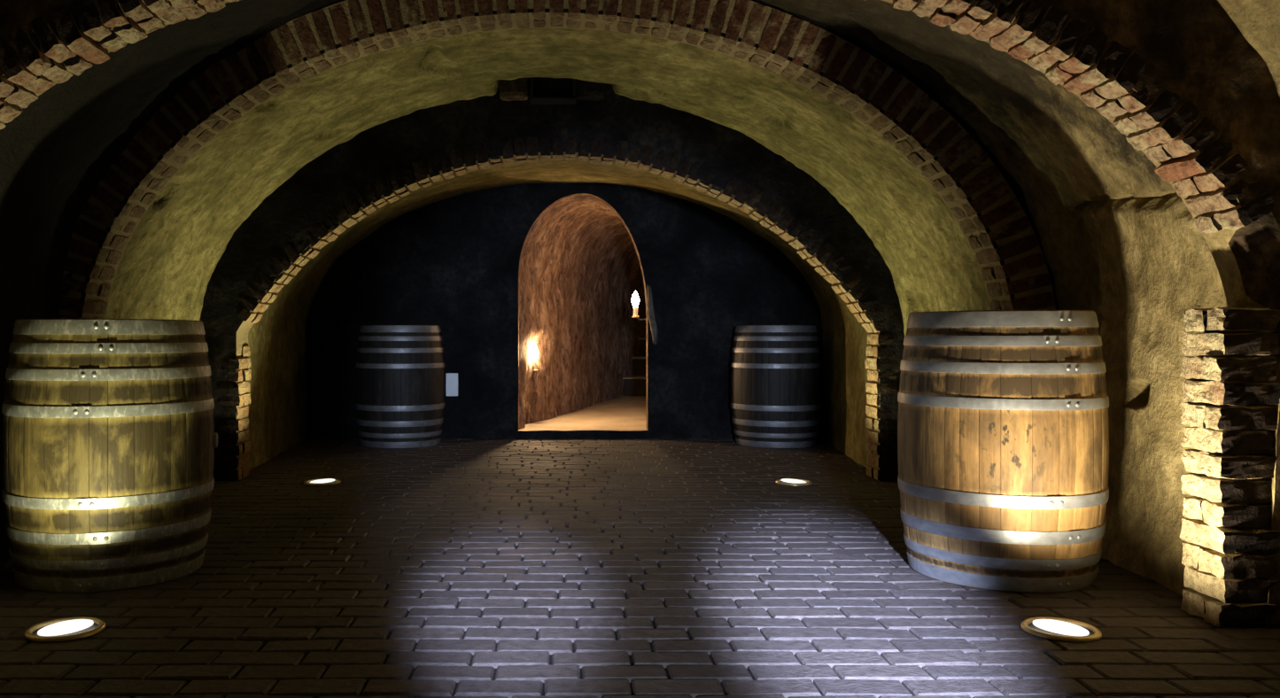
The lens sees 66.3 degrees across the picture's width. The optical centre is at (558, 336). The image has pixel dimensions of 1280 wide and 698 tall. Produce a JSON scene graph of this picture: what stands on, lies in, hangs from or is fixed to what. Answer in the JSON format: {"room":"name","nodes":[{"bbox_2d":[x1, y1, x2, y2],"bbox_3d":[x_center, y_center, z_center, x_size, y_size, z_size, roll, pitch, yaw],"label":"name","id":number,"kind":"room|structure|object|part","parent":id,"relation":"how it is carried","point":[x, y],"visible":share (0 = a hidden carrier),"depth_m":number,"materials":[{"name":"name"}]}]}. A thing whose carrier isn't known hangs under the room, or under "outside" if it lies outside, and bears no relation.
{"room":"wine cellar","nodes":[
{"label":"wine cellar","id":0,"kind":"room"},
{"bbox_2d":[105,28,990,335],"bbox_3d":[-0.038,-0.382,5.150,4.277,2.484,1.380,0,0,0],"label":"ceiling","id":1,"kind":"structure","parent":0,"point":[166,266],"depth_m":5.07,"materials":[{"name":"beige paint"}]},
{"bbox_2d":[498,77,605,104],"bbox_3d":[-0.034,-1.450,5.733,0.626,0.151,0.146,0,0,0],"label":"vent box","id":2,"kind":"object","parent":1,"relation":"attached to","point":[547,90],"visible":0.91,"depth_m":5.69,"materials":[{"name":"metal"}]},
{"bbox_3d":[-0.028,-1.450,5.750,0.230,0.110,0.014,0,0,0],"label":"panel","id":3,"kind":"part","parent":2,"relation":"part of","materials":[{"name":"black metal"}]},
{"bbox_3d":[-0.027,-1.450,5.720,0.272,0.151,0.121,0,0,0],"label":"frame","id":4,"kind":"part","parent":2,"relation":"part of","materials":[{"name":"metal"}]},
{"bbox_2d":[199,77,904,480],"bbox_3d":[-0.040,-0.347,5.906,4.440,2.415,0.233,0,0,0],"label":"wall","id":5,"kind":"structure","parent":0,"point":[283,218],"depth_m":5.80,"materials":[{"name":"brown brick"}]},
{"bbox_2d":[217,135,897,480],"bbox_3d":[0.001,-0.170,5.906,4.048,2.061,0.230,0,0,0],"label":"trim","id":6,"kind":"structure","parent":5,"relation":"attached to","point":[817,260],"depth_m":5.80,"materials":[{"name":"brick"}]},
{"bbox_2d":[248,158,868,469],"bbox_3d":[0.051,-0.220,7.115,4.371,2.160,2.290,0,0,0],"label":"arch","id":7,"kind":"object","parent":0,"point":[276,416],"depth_m":7.38,"materials":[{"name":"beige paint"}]},
{"bbox_2d":[62,0,1058,318],"bbox_3d":[0.000,-0.450,4.404,4.640,2.620,0.238,0,0,0],"label":"wall","id":8,"kind":"structure","parent":0,"point":[182,151],"depth_m":4.36,"materials":[{"name":"brown brick"}]},
{"bbox_2d":[58,0,1055,318],"bbox_3d":[-0.045,-0.380,4.392,4.507,2.473,0.234,0,0,0],"label":"brick arch","id":9,"kind":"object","parent":8,"relation":"attached to","point":[991,196],"depth_m":4.29,"materials":[{"name":"beige brick"}]},
{"bbox_2d":[304,183,822,438],"bbox_3d":[0.000,-0.380,8.261,5.000,2.480,0.165,0,0,0],"label":"wall","id":10,"kind":"structure","parent":0,"point":[453,264],"depth_m":8.20,"materials":[{"name":"paint"}]},
{"bbox_2d":[445,372,457,395],"bbox_3d":[-0.888,0.403,8.165,0.104,0.194,0.012,0,0,0],"label":"wall sign","id":11,"kind":"object","parent":10,"relation":"attached to","point":[451,378],"visible":1,"depth_m":8.16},
{"bbox_2d":[647,284,658,344],"bbox_3d":[0.793,-0.185,8.155,0.090,0.510,0.080,0,0,0],"label":"trim","id":12,"kind":"structure","parent":10,"relation":"attached to","point":[651,316],"depth_m":8.12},
{"bbox_2d":[518,194,646,429],"bbox_3d":[1.315,-0.193,11.832,1.848,2.106,7.798,0,0,23],"label":"wall","id":13,"kind":"structure","parent":0,"point":[580,273],"depth_m":10.15,"materials":[{"name":"stone"}]},
{"bbox_2d":[531,343,538,372],"bbox_3d":[-0.241,0.207,8.933,0.100,0.285,0.155,0,0,-38],"label":"wall lamp","id":14,"kind":"object","parent":13,"relation":"attached to","point":[534,352],"visible":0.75,"depth_m":8.88,"materials":[{"name":"glass"}]},
{"bbox_3d":[-0.215,0.142,8.900,0.072,0.155,0.072,0,0,-38],"label":"bulb","id":15,"kind":"part","parent":14,"relation":"part of","materials":[{"name":"white glass"}]},
{"bbox_2d":[631,290,646,320],"bbox_3d":[0.805,-0.282,9.019,0.255,0.285,0.100,0,0,-12],"label":"wall lamp","id":16,"kind":"object","parent":13,"relation":"attached to","point":[635,300],"visible":0.78,"depth_m":8.98,"materials":[{"name":"glass"}]},
{"bbox_3d":[0.715,-0.347,9.000,0.072,0.155,0.072,0,0,-12],"label":"bulb","id":17,"kind":"part","parent":16,"relation":"part of","materials":[{"name":"white glass"}]},
{"bbox_2d":[517,395,649,439],"bbox_3d":[1.295,0.833,11.766,1.899,0.094,7.866,0,0,23],"label":"floor","id":18,"kind":"structure","parent":0,"point":[623,417],"depth_m":8.73,"materials":[{"name":"stone"}]},
{"bbox_2d":[622,337,646,395],"bbox_3d":[1.630,0.275,13.630,1.586,1.057,1.505,0,0,0],"label":"stone steps","id":19,"kind":"structure","parent":18,"relation":"on","point":[635,384],"depth_m":12.95,"materials":[{"name":"brown stone"}]},
{"bbox_2d":[0,0,1227,595],"bbox_3d":[0.052,-0.389,3.655,4.499,2.500,1.370,0,0,0],"label":"ceiling","id":20,"kind":"structure","parent":0,"point":[1119,242],"depth_m":3.73,"materials":[{"name":"beige paint"}]},
{"bbox_2d":[0,438,1279,697],"bbox_3d":[0.059,0.876,2.946,5.319,0.037,10.691,0,0,0],"label":"floor","id":21,"kind":"structure","parent":0,"point":[453,568],"depth_m":3.12,"materials":[{"name":"brick"}]},
{"bbox_2d":[24,616,105,642],"bbox_3d":[-1.440,0.850,2.850,0.212,0.020,0.212,0,0,0],"label":"uplight","id":22,"kind":"object","parent":21,"relation":"on","point":[68,628],"visible":1,"depth_m":2.82,"materials":[{"name":"gold metal"}]},
{"bbox_2d":[1,318,217,592],"bbox_3d":[-1.635,0.400,3.579,0.708,0.920,0.708,0,0,0],"label":"wine barrel","id":23,"kind":"object","parent":21,"relation":"on","point":[109,441],"visible":1,"depth_m":3.29,"materials":[{"name":"brown wood"}]},
{"bbox_2d":[303,478,341,485],"bbox_3d":[-1.386,0.850,5.730,0.212,0.020,0.212,0,0,0],"label":"uplight","id":24,"kind":"object","parent":21,"relation":"on","point":[319,481],"visible":1,"depth_m":5.68,"materials":[{"name":"gold metal"}]},
{"bbox_2d":[356,325,444,448],"bbox_3d":[-1.260,0.385,7.800,0.704,0.950,0.704,0,0,24],"label":"wine barrel","id":25,"kind":"object","parent":21,"relation":"on","point":[400,368],"visible":1,"depth_m":7.50,"materials":[{"name":"brown wood"}]},
{"bbox_2d":[730,325,821,448],"bbox_3d":[1.740,0.385,7.800,0.704,0.950,0.704,0,0,-6],"label":"wine barrel","id":26,"kind":"object","parent":21,"relation":"on","point":[776,376],"visible":1,"depth_m":7.50,"materials":[{"name":"brown wood"}]},
{"bbox_2d":[775,478,812,485],"bbox_3d":[1.386,0.850,5.730,0.212,0.020,0.212,0,0,0],"label":"uplight","id":27,"kind":"object","parent":21,"relation":"on","point":[783,481],"visible":1,"depth_m":5.68,"materials":[{"name":"gold metal"}]},
{"bbox_2d":[897,310,1109,592],"bbox_3d":[1.620,0.385,3.578,0.704,0.950,0.708,0,0,0],"label":"wine barrel","id":28,"kind":"object","parent":21,"relation":"on","point":[1003,423],"visible":1,"depth_m":3.29,"materials":[{"name":"brown wood"}]},
{"bbox_2d":[1020,616,1101,642],"bbox_3d":[1.470,0.850,2.850,0.212,0.020,0.212,0,0,0],"label":"uplight","id":29,"kind":"object","parent":21,"relation":"on","point":[1052,628],"visible":1,"depth_m":2.82,"materials":[{"name":"gold metal"}]},
{"bbox_2d":[0,0,1279,628],"bbox_3d":[0.000,-0.560,2.974,4.880,2.840,0.240,0,0,0],"label":"wall","id":30,"kind":"structure","parent":0,"point":[1194,47],"depth_m":2.87,"materials":[{"name":"beige brick"}]},
{"bbox_2d":[0,0,1274,234],"bbox_3d":[0.001,-0.815,2.960,4.232,1.000,0.213,0,0,0],"label":"brick arch","id":31,"kind":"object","parent":30,"relation":"attached to","point":[1148,127],"depth_m":2.89,"materials":[{"name":"brick"}]},
{"bbox_2d":[1179,306,1279,628],"bbox_3d":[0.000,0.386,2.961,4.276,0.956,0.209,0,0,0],"label":"pillar","id":32,"kind":"structure","parent":30,"relation":"attached to","point":[1228,548],"depth_m":2.88,"materials":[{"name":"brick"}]},
{"bbox_2d":[1216,0,1279,99],"bbox_3d":[0.000,-0.500,0.250,4.644,2.722,5.300,0,0,0],"label":"ceiling","id":33,"kind":"structure","parent":0,"point":[1258,20],"depth_m":2.80,"materials":[{"name":"beige paint"}]}
]}

